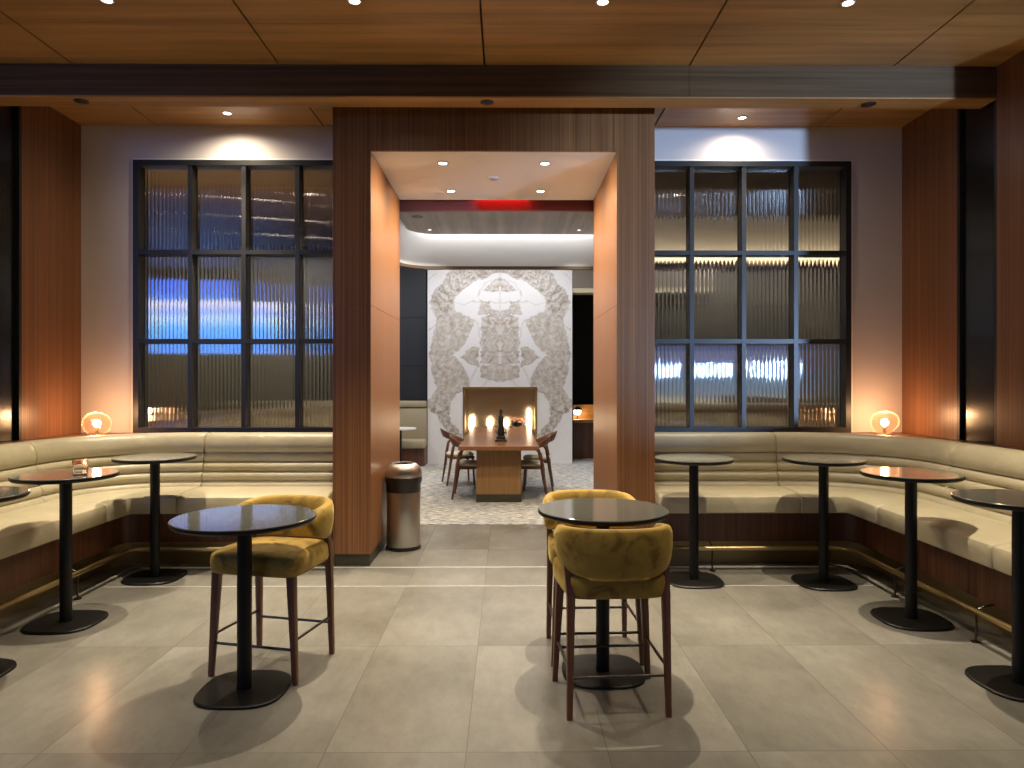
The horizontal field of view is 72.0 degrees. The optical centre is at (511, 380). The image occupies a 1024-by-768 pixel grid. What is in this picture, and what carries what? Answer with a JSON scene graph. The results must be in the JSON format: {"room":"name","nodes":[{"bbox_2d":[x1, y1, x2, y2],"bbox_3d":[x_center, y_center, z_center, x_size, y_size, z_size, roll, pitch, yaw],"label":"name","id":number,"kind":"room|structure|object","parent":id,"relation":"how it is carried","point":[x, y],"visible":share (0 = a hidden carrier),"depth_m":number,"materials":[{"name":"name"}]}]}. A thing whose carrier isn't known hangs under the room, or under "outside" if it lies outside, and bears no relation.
{"room":"lounge bar","nodes":[
{"label":"lounge bar","id":0,"kind":"room"},
{"bbox_2d":[22,106,80,439],"bbox_3d":[-4.287,-0.455,6.595,0.120,4.110,1.050,0,0,0],"label":"wall","id":1,"kind":"structure","parent":0,"point":[51,141],"depth_m":6.44,"materials":[{"name":"brown wood"}]},
{"bbox_2d":[0,106,21,441],"bbox_3d":[-4.290,-0.455,5.919,0.144,4.110,0.300,0,0,0],"label":"wall panel","id":2,"kind":"object","parent":1,"relation":"attached to","point":[10,116],"visible":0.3,"depth_m":5.98,"materials":[{"name":"black glass"}]},
{"bbox_2d":[81,125,332,432],"bbox_3d":[-2.893,-0.455,7.029,2.675,4.110,0.200,0,0,0],"label":"wall","id":3,"kind":"structure","parent":0,"point":[107,151],"depth_m":6.92,"materials":[{"name":"grey paint"}]},
{"bbox_2d":[131,158,332,432],"bbox_3d":[-2.647,-0.838,6.999,2.173,2.696,0.165,0,0,0],"label":"window","id":4,"kind":"structure","parent":3,"relation":"in","point":[233,259],"depth_m":7.01,"materials":[{"name":"glass"}]},
{"bbox_2d":[400,267,427,406],"bbox_3d":[-4.166,-0.400,13.771,5.065,4.000,0.100,0,0,0],"label":"wall","id":5,"kind":"structure","parent":0,"point":[413,282],"depth_m":13.74,"materials":[{"name":"grey paint"}]},
{"bbox_2d":[333,107,654,553],"bbox_3d":[-0.162,-0.507,6.924,2.785,4.005,1.650,0,0,0],"label":"door frame","id":6,"kind":"structure","parent":0,"point":[366,207],"depth_m":6.11,"materials":[{"name":"brown wood"}]},
{"bbox_2d":[334,534,386,565],"bbox_3d":[-0.162,1.548,6.930,2.761,0.105,1.638,0,0,0],"label":"baseboard","id":7,"kind":"structure","parent":6,"relation":"attached to","point":[339,559],"depth_m":6.10,"materials":[{"name":"brown metal"}]},
{"bbox_2d":[400,262,592,269],"bbox_3d":[2.475,-1.877,9.748,8.710,0.105,3.720,0,0,0],"label":"trim","id":8,"kind":"structure","parent":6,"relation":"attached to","point":[403,265],"depth_m":11.49,"materials":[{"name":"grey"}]},
{"bbox_2d":[372,152,615,199],"bbox_3d":[-0.162,-2.005,6.939,2.129,0.030,1.620,0,0,0],"label":"ceiling","id":9,"kind":"structure","parent":0,"point":[412,175],"depth_m":6.79,"materials":[{"name":"white paint"}]},
{"bbox_2d":[437,161,448,164],"bbox_3d":[-0.631,-1.986,6.436,0.104,0.007,0.104,0,0,0],"label":"recessed light","id":10,"kind":"object","parent":9,"relation":"in","point":[439,162],"visible":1,"depth_m":6.43,"materials":[{"name":"grey"}]},
{"bbox_2d":[487,176,498,180],"bbox_3d":[-0.186,-1.980,6.909,0.110,0.020,0.110,0,0,0],"label":"smoke detector","id":11,"kind":"object","parent":9,"relation":"attached to","point":[492,178],"visible":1,"depth_m":6.89,"materials":[{"name":"white paint"}]},
{"bbox_2d":[539,161,550,164],"bbox_3d":[0.301,-1.986,6.442,0.104,0.007,0.104,0,0,0],"label":"recessed light","id":12,"kind":"object","parent":9,"relation":"in","point":[544,162],"visible":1,"depth_m":6.43,"materials":[{"name":"grey"}]},
{"bbox_2d":[400,220,592,265],"bbox_3d":[2.480,-2.285,9.743,8.700,0.830,3.710,0,0,0],"label":"cove","id":13,"kind":"object","parent":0,"point":[421,249],"visible":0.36,"depth_m":11.50,"materials":[{"name":"white paint"}]},
{"bbox_2d":[400,212,592,234],"bbox_3d":[-0.054,-2.370,9.585,3.130,0.040,3.430,0,0,0],"label":"ceiling","id":14,"kind":"structure","parent":0,"point":[439,222],"depth_m":10.45,"materials":[{"name":"white paint"}]},
{"bbox_2d":[400,200,592,211],"bbox_3d":[-0.170,-2.183,7.964,2.785,0.535,0.070,0,0,0],"label":"trim","id":15,"kind":"structure","parent":14,"relation":"attached to","point":[405,205],"depth_m":7.93,"materials":[{"name":"red"}]},
{"bbox_2d":[420,459,592,524],"bbox_3d":[-0.084,1.648,11.680,14.000,0.104,7.640,0,0,0],"label":"floor","id":16,"kind":"structure","parent":0,"point":[437,507],"depth_m":9.83,"materials":[{"name":"beige carpet"}]},
{"bbox_2d":[400,427,415,461],"bbox_3d":[-2.021,1.222,12.736,0.580,0.755,0.580,0,0,0],"label":"side table","id":17,"kind":"object","parent":16,"relation":"on","point":[401,428],"visible":0.39,"depth_m":12.71,"materials":[{"name":"white stone"}]},
{"bbox_2d":[400,401,427,465],"bbox_3d":[-3.236,0.990,13.392,3.200,1.220,0.550,0,0,0],"label":"bench","id":18,"kind":"object","parent":16,"relation":"on","point":[412,413],"visible":0.23,"depth_m":13.55,"materials":[{"name":"beige leather"}]},
{"bbox_2d":[440,428,474,485],"bbox_3d":[-0.860,1.167,10.984,0.505,0.870,0.578,0,0,-14],"label":"dining chair","id":19,"kind":"object","parent":16,"relation":"on","point":[452,454],"visible":0.79,"depth_m":10.81,"materials":[{"name":"brown wood"}]},
{"bbox_2d":[446,451,473,456],"bbox_3d":[-0.814,1.129,10.996,0.408,0.051,0.444,0,0,-14],"label":"seat cushion","id":20,"kind":"object","parent":19,"relation":"on","point":[448,453],"depth_m":10.82,"materials":[{"name":"beige fabric"}]},
{"bbox_2d":[449,434,475,499],"bbox_3d":[-0.618,1.167,9.736,0.505,0.870,0.578,0,0,0],"label":"dining chair","id":21,"kind":"object","parent":16,"relation":"on","point":[456,441],"visible":0.69,"depth_m":9.52,"materials":[{"name":"brown wood"}]},
{"bbox_2d":[459,460,475,465],"bbox_3d":[-0.570,1.129,9.736,0.408,0.051,0.444,0,0,0],"label":"seat cushion","id":22,"kind":"object","parent":21,"relation":"on","point":[461,462],"depth_m":9.54,"materials":[{"name":"beige fabric"}]},
{"bbox_2d":[458,427,538,501],"bbox_3d":[-0.186,1.219,10.979,1.040,0.762,3.840,0,0,0],"label":"table","id":23,"kind":"object","parent":16,"relation":"on","point":[498,464],"visible":0.91,"depth_m":9.28,"materials":[{"name":"brown wood"}]},
{"bbox_2d":[495,409,506,441],"bbox_3d":[-0.153,0.611,9.799,0.171,0.455,0.160,0,0,0],"label":"ornament","id":24,"kind":"object","parent":23,"relation":"on","point":[500,438],"visible":1,"depth_m":9.77,"materials":[{"name":"black metal"}]},
{"bbox_2d":[510,422,522,426],"bbox_3d":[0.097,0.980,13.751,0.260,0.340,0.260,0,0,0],"label":"bowl","id":25,"kind":"object","parent":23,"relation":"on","point":[516,424],"depth_m":13.68,"materials":[{"name":"black ceramic"}]},
{"bbox_2d":[521,434,550,494],"bbox_3d":[0.288,1.167,9.742,0.505,0.870,0.578,0,0,0],"label":"dining chair","id":26,"kind":"object","parent":16,"relation":"on","point":[543,441],"visible":0.72,"depth_m":9.53,"materials":[{"name":"brown wood"}]},
{"bbox_2d":[521,460,540,465],"bbox_3d":[0.240,1.129,9.742,0.408,0.051,0.444,0,0,0],"label":"seat cushion","id":27,"kind":"object","parent":26,"relation":"on","point":[523,462],"depth_m":9.54,"materials":[{"name":"beige fabric"}]},
{"bbox_2d":[523,431,556,490],"bbox_3d":[0.418,1.167,10.450,0.505,0.870,0.578,0,0,4],"label":"dining chair","id":28,"kind":"object","parent":16,"relation":"on","point":[546,458],"visible":0.66,"depth_m":10.24,"materials":[{"name":"brown wood"}]},
{"bbox_2d":[523,454,550,459],"bbox_3d":[0.370,1.129,10.453,0.408,0.051,0.444,0,0,4],"label":"seat cushion","id":29,"kind":"object","parent":28,"relation":"on","point":[531,456],"depth_m":10.27,"materials":[{"name":"beige fabric"}]},
{"bbox_2d":[573,404,592,458],"bbox_3d":[1.645,1.050,14.752,0.840,1.100,0.520,0,0,0],"label":"cabinet","id":30,"kind":"object","parent":16,"relation":"on","point":[582,427],"depth_m":14.51,"materials":[{"name":"brown wood"}]},
{"bbox_2d":[574,407,580,418],"bbox_3d":[1.379,0.675,14.860,0.160,0.250,0.160,0,0,0],"label":"globe light","id":31,"kind":"object","parent":30,"relation":"on","point":[577,410],"visible":0.98,"depth_m":14.81,"materials":[{"name":"white glass"}]},
{"bbox_2d":[573,419,592,422],"bbox_3d":[1.645,0.830,14.752,0.840,0.060,0.520,0,0,0],"label":"countertop","id":32,"kind":"structure","parent":30,"relation":"on","point":[574,420],"depth_m":14.49,"materials":[{"name":"brown wood"}]},
{"bbox_2d":[428,270,592,463],"bbox_3d":[0.736,-0.375,13.806,4.730,3.950,0.400,0,0,0],"label":"wall","id":33,"kind":"structure","parent":0,"point":[487,328],"depth_m":13.60,"materials":[{"name":"white stone"}]},
{"bbox_2d":[463,387,536,438],"bbox_3d":[-0.233,0.647,13.764,1.428,1.065,0.390,0,0,0],"label":"fireplace","id":34,"kind":"object","parent":33,"relation":"attached to","point":[483,403],"visible":0.63,"depth_m":13.93,"materials":[{"name":"brown metal"}]},
{"bbox_2d":[469,415,473,429],"bbox_3d":[-0.791,0.910,13.755,0.120,0.480,0.120,0,0,0],"label":"candle","id":35,"kind":"object","parent":34,"relation":"in","point":[471,419],"visible":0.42,"depth_m":13.72,"materials":[{"name":"white wax"}]},
{"bbox_2d":[487,418,492,426],"bbox_3d":[-0.430,0.935,13.757,0.150,0.430,0.150,0,0,0],"label":"candle","id":36,"kind":"object","parent":34,"relation":"in","point":[489,421],"visible":0.66,"depth_m":13.71,"materials":[{"name":"white wax"}]},
{"bbox_2d":[504,419,508,426],"bbox_3d":[-0.108,0.945,13.760,0.140,0.410,0.140,0,0,0],"label":"candle","id":37,"kind":"object","parent":34,"relation":"in","point":[506,421],"visible":0.63,"depth_m":13.72,"materials":[{"name":"white wax"}]},
{"bbox_2d":[527,409,530,428],"bbox_3d":[0.340,0.845,13.763,0.110,0.610,0.110,0,0,0],"label":"candle","id":38,"kind":"object","parent":34,"relation":"in","point":[529,410],"visible":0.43,"depth_m":13.73,"materials":[{"name":"white wax"}]},
{"bbox_2d":[572,288,592,294],"bbox_3d":[2.131,-1.755,13.836,1.939,0.090,0.360,0,0,0],"label":"trim","id":39,"kind":"structure","parent":33,"relation":"attached to","point":[575,291],"depth_m":13.65,"materials":[{"name":"beige"}]},
{"bbox_2d":[0,524,1023,767],"bbox_3d":[0.004,1.650,-0.570,26.000,0.100,16.860,0,0,0],"label":"floor","id":40,"kind":"structure","parent":0,"point":[762,676],"depth_m":3.79,"materials":[{"name":"tile"}]},
{"bbox_2d":[0,486,29,677],"bbox_3d":[-2.977,1.107,3.809,0.620,0.987,0.620,0,0,0],"label":"pedestal table","id":41,"kind":"object","parent":40,"relation":"on","point":[7,493],"visible":1,"depth_m":3.90,"materials":[{"name":"black metal"}]},
{"bbox_2d":[8,468,119,634],"bbox_3d":[-2.948,1.107,4.659,0.620,0.987,0.620,0,0,0],"label":"pedestal table","id":42,"kind":"object","parent":40,"relation":"on","point":[67,620],"visible":0.97,"depth_m":4.62,"materials":[{"name":"black metal"}]},
{"bbox_2d":[72,459,87,474],"bbox_3d":[-2.823,0.564,4.610,0.093,0.098,0.093,0,0,0],"label":"glass tumbler","id":43,"kind":"object","parent":42,"relation":"on","point":[79,466],"visible":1,"depth_m":4.58,"materials":[{"name":"white"}]},
{"bbox_2d":[0,547,221,610],"bbox_3d":[-3.010,1.482,4.533,1.461,0.237,3.780,0,0,25],"label":"rail","id":44,"kind":"object","parent":40,"relation":"on","point":[77,573],"visible":0.56,"depth_m":5.33,"materials":[{"name":"gold metal"}]},
{"bbox_2d":[111,453,196,585],"bbox_3d":[-2.901,1.107,5.729,0.620,0.987,0.620,0,0,0],"label":"pedestal table","id":45,"kind":"object","parent":40,"relation":"on","point":[152,576],"visible":1,"depth_m":5.70,"materials":[{"name":"black metal"}]},
{"bbox_2d":[0,432,333,617],"bbox_3d":[-2.876,1.040,4.702,2.667,1.121,4.446,0,0,0],"label":"banquette","id":46,"kind":"object","parent":40,"relation":"on","point":[111,516],"visible":0.77,"depth_m":6.02,"materials":[{"name":"beige leather"}]},
{"bbox_2d":[0,502,106,559],"bbox_3d":[-3.458,1.035,4.859,0.534,0.170,1.425,0,0,0],"label":"seat cushion","id":47,"kind":"object","parent":46,"relation":"on","point":[25,526],"depth_m":4.94,"materials":[{"name":"beige leather"}]},
{"bbox_2d":[89,420,104,435],"bbox_3d":[-3.847,0.396,6.533,0.248,0.222,0.236,0,0,0],"label":"globe lamp","id":48,"kind":"object","parent":46,"relation":"on","point":[96,423],"visible":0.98,"depth_m":6.52,"materials":[{"name":"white glass"}]},
{"bbox_2d":[48,486,199,521],"bbox_3d":[-3.278,1.035,6.005,0.910,0.170,0.862,0,0,0],"label":"seat cushion","id":49,"kind":"object","parent":46,"relation":"on","point":[118,501],"depth_m":5.92,"materials":[{"name":"beige leather"}]},
{"bbox_2d":[177,486,332,513],"bbox_3d":[-2.189,1.035,6.183,1.269,0.170,0.524,0,0,0],"label":"seat cushion","id":50,"kind":"object","parent":46,"relation":"on","point":[197,498],"depth_m":6.02,"materials":[{"name":"beige leather"}]},
{"bbox_2d":[168,504,315,709],"bbox_3d":[-1.383,1.150,3.645,0.714,0.900,0.714,0,0,0],"label":"pedestal table","id":51,"kind":"object","parent":40,"relation":"on","point":[255,688],"visible":1,"depth_m":3.61,"materials":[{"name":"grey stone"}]},
{"bbox_2d":[208,494,334,685],"bbox_3d":[-1.331,1.144,4.010,0.576,0.913,0.572,0,0,13],"label":"counter stool","id":52,"kind":"object","parent":40,"relation":"on","point":[289,558],"visible":0.84,"depth_m":3.88,"materials":[{"name":"yellow fabric"}]},
{"bbox_2d":[385,462,421,551],"bbox_3d":[-1.040,1.192,6.763,0.356,0.815,0.356,0,0,0],"label":"trash bin","id":53,"kind":"object","parent":40,"relation":"on","point":[403,480],"visible":1,"depth_m":6.62,"materials":[{"name":"silver metal"}]},
{"bbox_2d":[104,585,872,586],"bbox_3d":[-0.174,1.599,5.495,5.990,0.003,0.012,0,0,0],"label":"trim","id":54,"kind":"structure","parent":40,"relation":"on","point":[670,585],"depth_m":5.48,"materials":[{"name":"silver metal"}]},
{"bbox_2d":[141,566,838,567],"bbox_3d":[-0.178,1.599,6.054,5.990,0.003,0.020,0,0,0],"label":"trim","id":55,"kind":"structure","parent":40,"relation":"on","point":[669,566],"depth_m":6.04,"materials":[{"name":"silver metal"}]},
{"bbox_2d":[543,489,643,666],"bbox_3d":[0.474,1.144,4.213,0.576,0.913,0.572,0,0,-2],"label":"counter stool","id":56,"kind":"object","parent":40,"relation":"on","point":[550,525],"visible":0.4,"depth_m":4.36,"materials":[{"name":"yellow fabric"}]},
{"bbox_2d":[538,498,668,689],"bbox_3d":[0.498,1.150,3.872,0.714,0.900,0.714,0,0,0],"label":"pedestal table","id":57,"kind":"object","parent":40,"relation":"on","point":[602,513],"visible":0.93,"depth_m":3.83,"materials":[{"name":"black metal"}]},
{"bbox_2d":[552,523,672,720],"bbox_3d":[0.497,1.144,3.534,0.576,0.913,0.572,0,0,-4],"label":"counter stool","id":58,"kind":"object","parent":40,"relation":"on","point":[589,564],"visible":1,"depth_m":3.33,"materials":[{"name":"yellow fabric"}]},
{"bbox_2d":[654,454,733,588],"bbox_3d":[1.455,1.107,5.641,0.620,0.987,0.620,0,0,0],"label":"pedestal table","id":59,"kind":"object","parent":40,"relation":"on","point":[691,579],"visible":0.94,"depth_m":5.61,"materials":[{"name":"black metal"}]},
{"bbox_2d":[782,454,866,590],"bbox_3d":[2.465,1.107,5.578,0.620,0.987,0.620,0,0,0],"label":"pedestal table","id":60,"kind":"object","parent":40,"relation":"on","point":[822,581],"visible":1,"depth_m":5.54,"materials":[{"name":"black metal"}]},
{"bbox_2d":[655,432,1023,637],"bbox_3d":[2.561,1.040,4.741,2.622,1.121,4.446,0,0,0],"label":"banquette","id":61,"kind":"object","parent":40,"relation":"on","point":[964,551],"visible":0.78,"depth_m":5.97,"materials":[{"name":"beige leather"}]},
{"bbox_2d":[655,486,800,512],"bbox_3d":[1.841,1.035,6.211,1.201,0.170,0.524,0,0,0],"label":"seat cushion","id":62,"kind":"object","parent":61,"relation":"on","point":[712,499],"depth_m":5.96,"materials":[{"name":"beige leather"}]},
{"bbox_2d":[780,486,937,524],"bbox_3d":[2.911,1.035,5.987,0.933,0.170,0.989,0,0,0],"label":"seat cushion","id":63,"kind":"object","parent":61,"relation":"on","point":[864,502],"depth_m":5.96,"materials":[{"name":"beige leather"}]},
{"bbox_2d":[877,419,891,434],"bbox_3d":[3.513,0.396,6.645,0.248,0.222,0.236,0,0,0],"label":"globe lamp","id":64,"kind":"object","parent":61,"relation":"on","point":[884,422],"visible":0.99,"depth_m":6.63,"materials":[{"name":"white glass"}]},
{"bbox_2d":[877,503,1011,568],"bbox_3d":[3.113,1.035,4.843,0.544,0.170,1.299,0,0,0],"label":"seat cushion","id":65,"kind":"object","parent":61,"relation":"on","point":[973,534],"depth_m":4.75,"materials":[{"name":"beige leather"}]},
{"bbox_2d":[992,543,1011,575],"bbox_3d":[3.124,1.035,3.357,0.544,0.170,1.669,0,0,0],"label":"seat cushion","id":66,"kind":"object","parent":61,"relation":"on","point":[1001,552],"depth_m":4.11,"materials":[{"name":"beige leather"}]},
{"bbox_2d":[672,540,1011,643],"bbox_3d":[2.678,1.482,4.557,1.420,0.237,3.756,0,0,-25],"label":"rail","id":67,"kind":"object","parent":40,"relation":"on","point":[977,612],"visible":0.83,"depth_m":5.32,"materials":[{"name":"gold metal"}]},
{"bbox_2d":[859,467,965,631],"bbox_3d":[2.671,1.107,4.719,0.620,0.987,0.620,0,0,0],"label":"pedestal table","id":68,"kind":"object","parent":40,"relation":"on","point":[903,618],"visible":1,"depth_m":4.68,"materials":[{"name":"black metal"}]},
{"bbox_2d":[951,489,1023,702],"bbox_3d":[2.674,1.107,3.709,0.620,0.987,0.620,0,0,0],"label":"pedestal table","id":69,"kind":"object","parent":40,"relation":"on","point":[1005,681],"visible":1,"depth_m":3.69,"materials":[{"name":"black metal"}]},
{"bbox_2d":[0,0,1023,126],"bbox_3d":[-0.171,-2.560,-0.926,26.080,0.100,16.150,0,0,0],"label":"ceiling","id":70,"kind":"structure","parent":0,"point":[976,33],"depth_m":5.12,"materials":[{"name":"brown wood"}]},
{"bbox_2d":[100,0,114,3],"bbox_3d":[-2.668,-2.506,4.641,0.096,0.007,0.096,0,0,0],"label":"recessed light","id":71,"kind":"object","parent":70,"relation":"in","point":[103,1],"visible":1,"depth_m":4.65,"materials":[{"name":"grey"}]},
{"bbox_2d":[222,111,232,114],"bbox_3d":[-2.667,-2.506,6.601,0.096,0.007,0.096,0,0,0],"label":"recessed light","id":72,"kind":"object","parent":70,"relation":"in","point":[223,112],"visible":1,"depth_m":6.60,"materials":[{"name":"grey"}]},
{"bbox_2d":[347,0,361,4],"bbox_3d":[-1.039,-2.506,4.653,0.096,0.007,0.096,0,0,0],"label":"recessed light","id":73,"kind":"object","parent":70,"relation":"in","point":[353,2],"visible":1,"depth_m":4.66,"materials":[{"name":"grey"}]},
{"bbox_2d":[0,63,996,108],"bbox_3d":[-2.586,-2.380,5.681,12.910,0.260,0.202,0,0,0],"label":"ceiling beam","id":74,"kind":"structure","parent":70,"relation":"attached to","point":[21,84],"depth_m":5.61,"materials":[{"name":"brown wood"}]},
{"bbox_2d":[73,98,89,103],"bbox_3d":[-3.461,-2.244,5.665,0.114,0.011,0.114,0,0,0],"label":"sprinkler cover","id":75,"kind":"object","parent":74,"relation":"attached to","point":[77,100],"visible":1,"depth_m":5.65,"materials":[{"name":"black plastic"}]},
{"bbox_2d":[480,99,493,105],"bbox_3d":[-0.201,-2.244,5.689,0.114,0.011,0.114,0,0,0],"label":"sprinkler cover","id":76,"kind":"object","parent":74,"relation":"attached to","point":[487,102],"visible":1,"depth_m":5.67,"materials":[{"name":"black plastic"}]},
{"bbox_2d":[861,101,875,107],"bbox_3d":[2.899,-2.244,5.731,0.114,0.011,0.114,0,0,0],"label":"sprinkler cover","id":77,"kind":"object","parent":74,"relation":"attached to","point":[872,103],"visible":1,"depth_m":5.71,"materials":[{"name":"black plastic"}]},
{"bbox_2d":[595,0,609,5],"bbox_3d":[0.601,-2.506,4.664,0.096,0.007,0.096,0,0,0],"label":"recessed light","id":78,"kind":"object","parent":70,"relation":"in","point":[598,2],"visible":1,"depth_m":4.67,"materials":[{"name":"grey"}]},
{"bbox_2d":[737,116,746,119],"bbox_3d":[2.192,-2.506,6.716,0.096,0.007,0.096,0,0,0],"label":"recessed light","id":79,"kind":"object","parent":70,"relation":"in","point":[739,117],"visible":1,"depth_m":6.71,"materials":[{"name":"grey"}]},
{"bbox_2d":[840,0,855,6],"bbox_3d":[2.229,-2.506,4.676,0.096,0.007,0.096,0,0,0],"label":"recessed light","id":80,"kind":"object","parent":70,"relation":"in","point":[846,3],"visible":1,"depth_m":4.68,"materials":[{"name":"grey"}]},
{"bbox_2d":[510,417,523,426],"bbox_3d":[0.097,0.927,13.751,0.257,0.446,0.257,0,0,45],"label":"flower arrangement","id":81,"kind":"object","parent":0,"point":[516,422],"visible":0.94,"depth_m":13.69,"materials":[{"name":"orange plant"}]},
{"bbox_2d":[572,295,572,460],"bbox_3d":[1.686,-0.400,14.562,1.020,4.000,1.700,0,0,0],"label":"wall niche","id":82,"kind":"object","parent":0,"point":[572,295],"visible":0.07,"depth_m":14.01,"materials":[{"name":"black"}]},
{"bbox_2d":[573,295,592,403],"bbox_3d":[-0.111,-0.700,15.450,14.000,4.600,0.100,0,0,0],"label":"wall","id":83,"kind":"structure","parent":0,"point":[582,304],"depth_m":15.41,"materials":[{"name":"black"}]},
{"bbox_2d":[655,127,901,431],"bbox_3d":[2.545,-0.455,7.068,2.630,4.110,0.200,0,0,0],"label":"wall","id":84,"kind":"structure","parent":0,"point":[875,153],"depth_m":6.97,"materials":[{"name":"grey paint"}]},
{"bbox_2d":[655,159,852,431],"bbox_3d":[2.300,-0.838,7.034,2.131,2.696,0.165,0,0,0],"label":"window","id":85,"kind":"structure","parent":84,"relation":"in","point":[753,258],"depth_m":7.05,"materials":[{"name":"glass"}]},
{"bbox_2d":[902,49,1023,447],"bbox_3d":[3.940,-0.455,4.203,0.120,4.110,5.950,0,0,0],"label":"wall","id":86,"kind":"structure","parent":0,"point":[929,141],"depth_m":6.26,"materials":[{"name":"brown wood"}]},
{"bbox_2d":[957,99,996,444],"bbox_3d":[3.938,-0.455,5.878,0.140,4.110,0.500,0,0,0],"label":"wall panel","id":87,"kind":"object","parent":86,"relation":"attached to","point":[976,128],"visible":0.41,"depth_m":5.90,"materials":[{"name":"black glass"}]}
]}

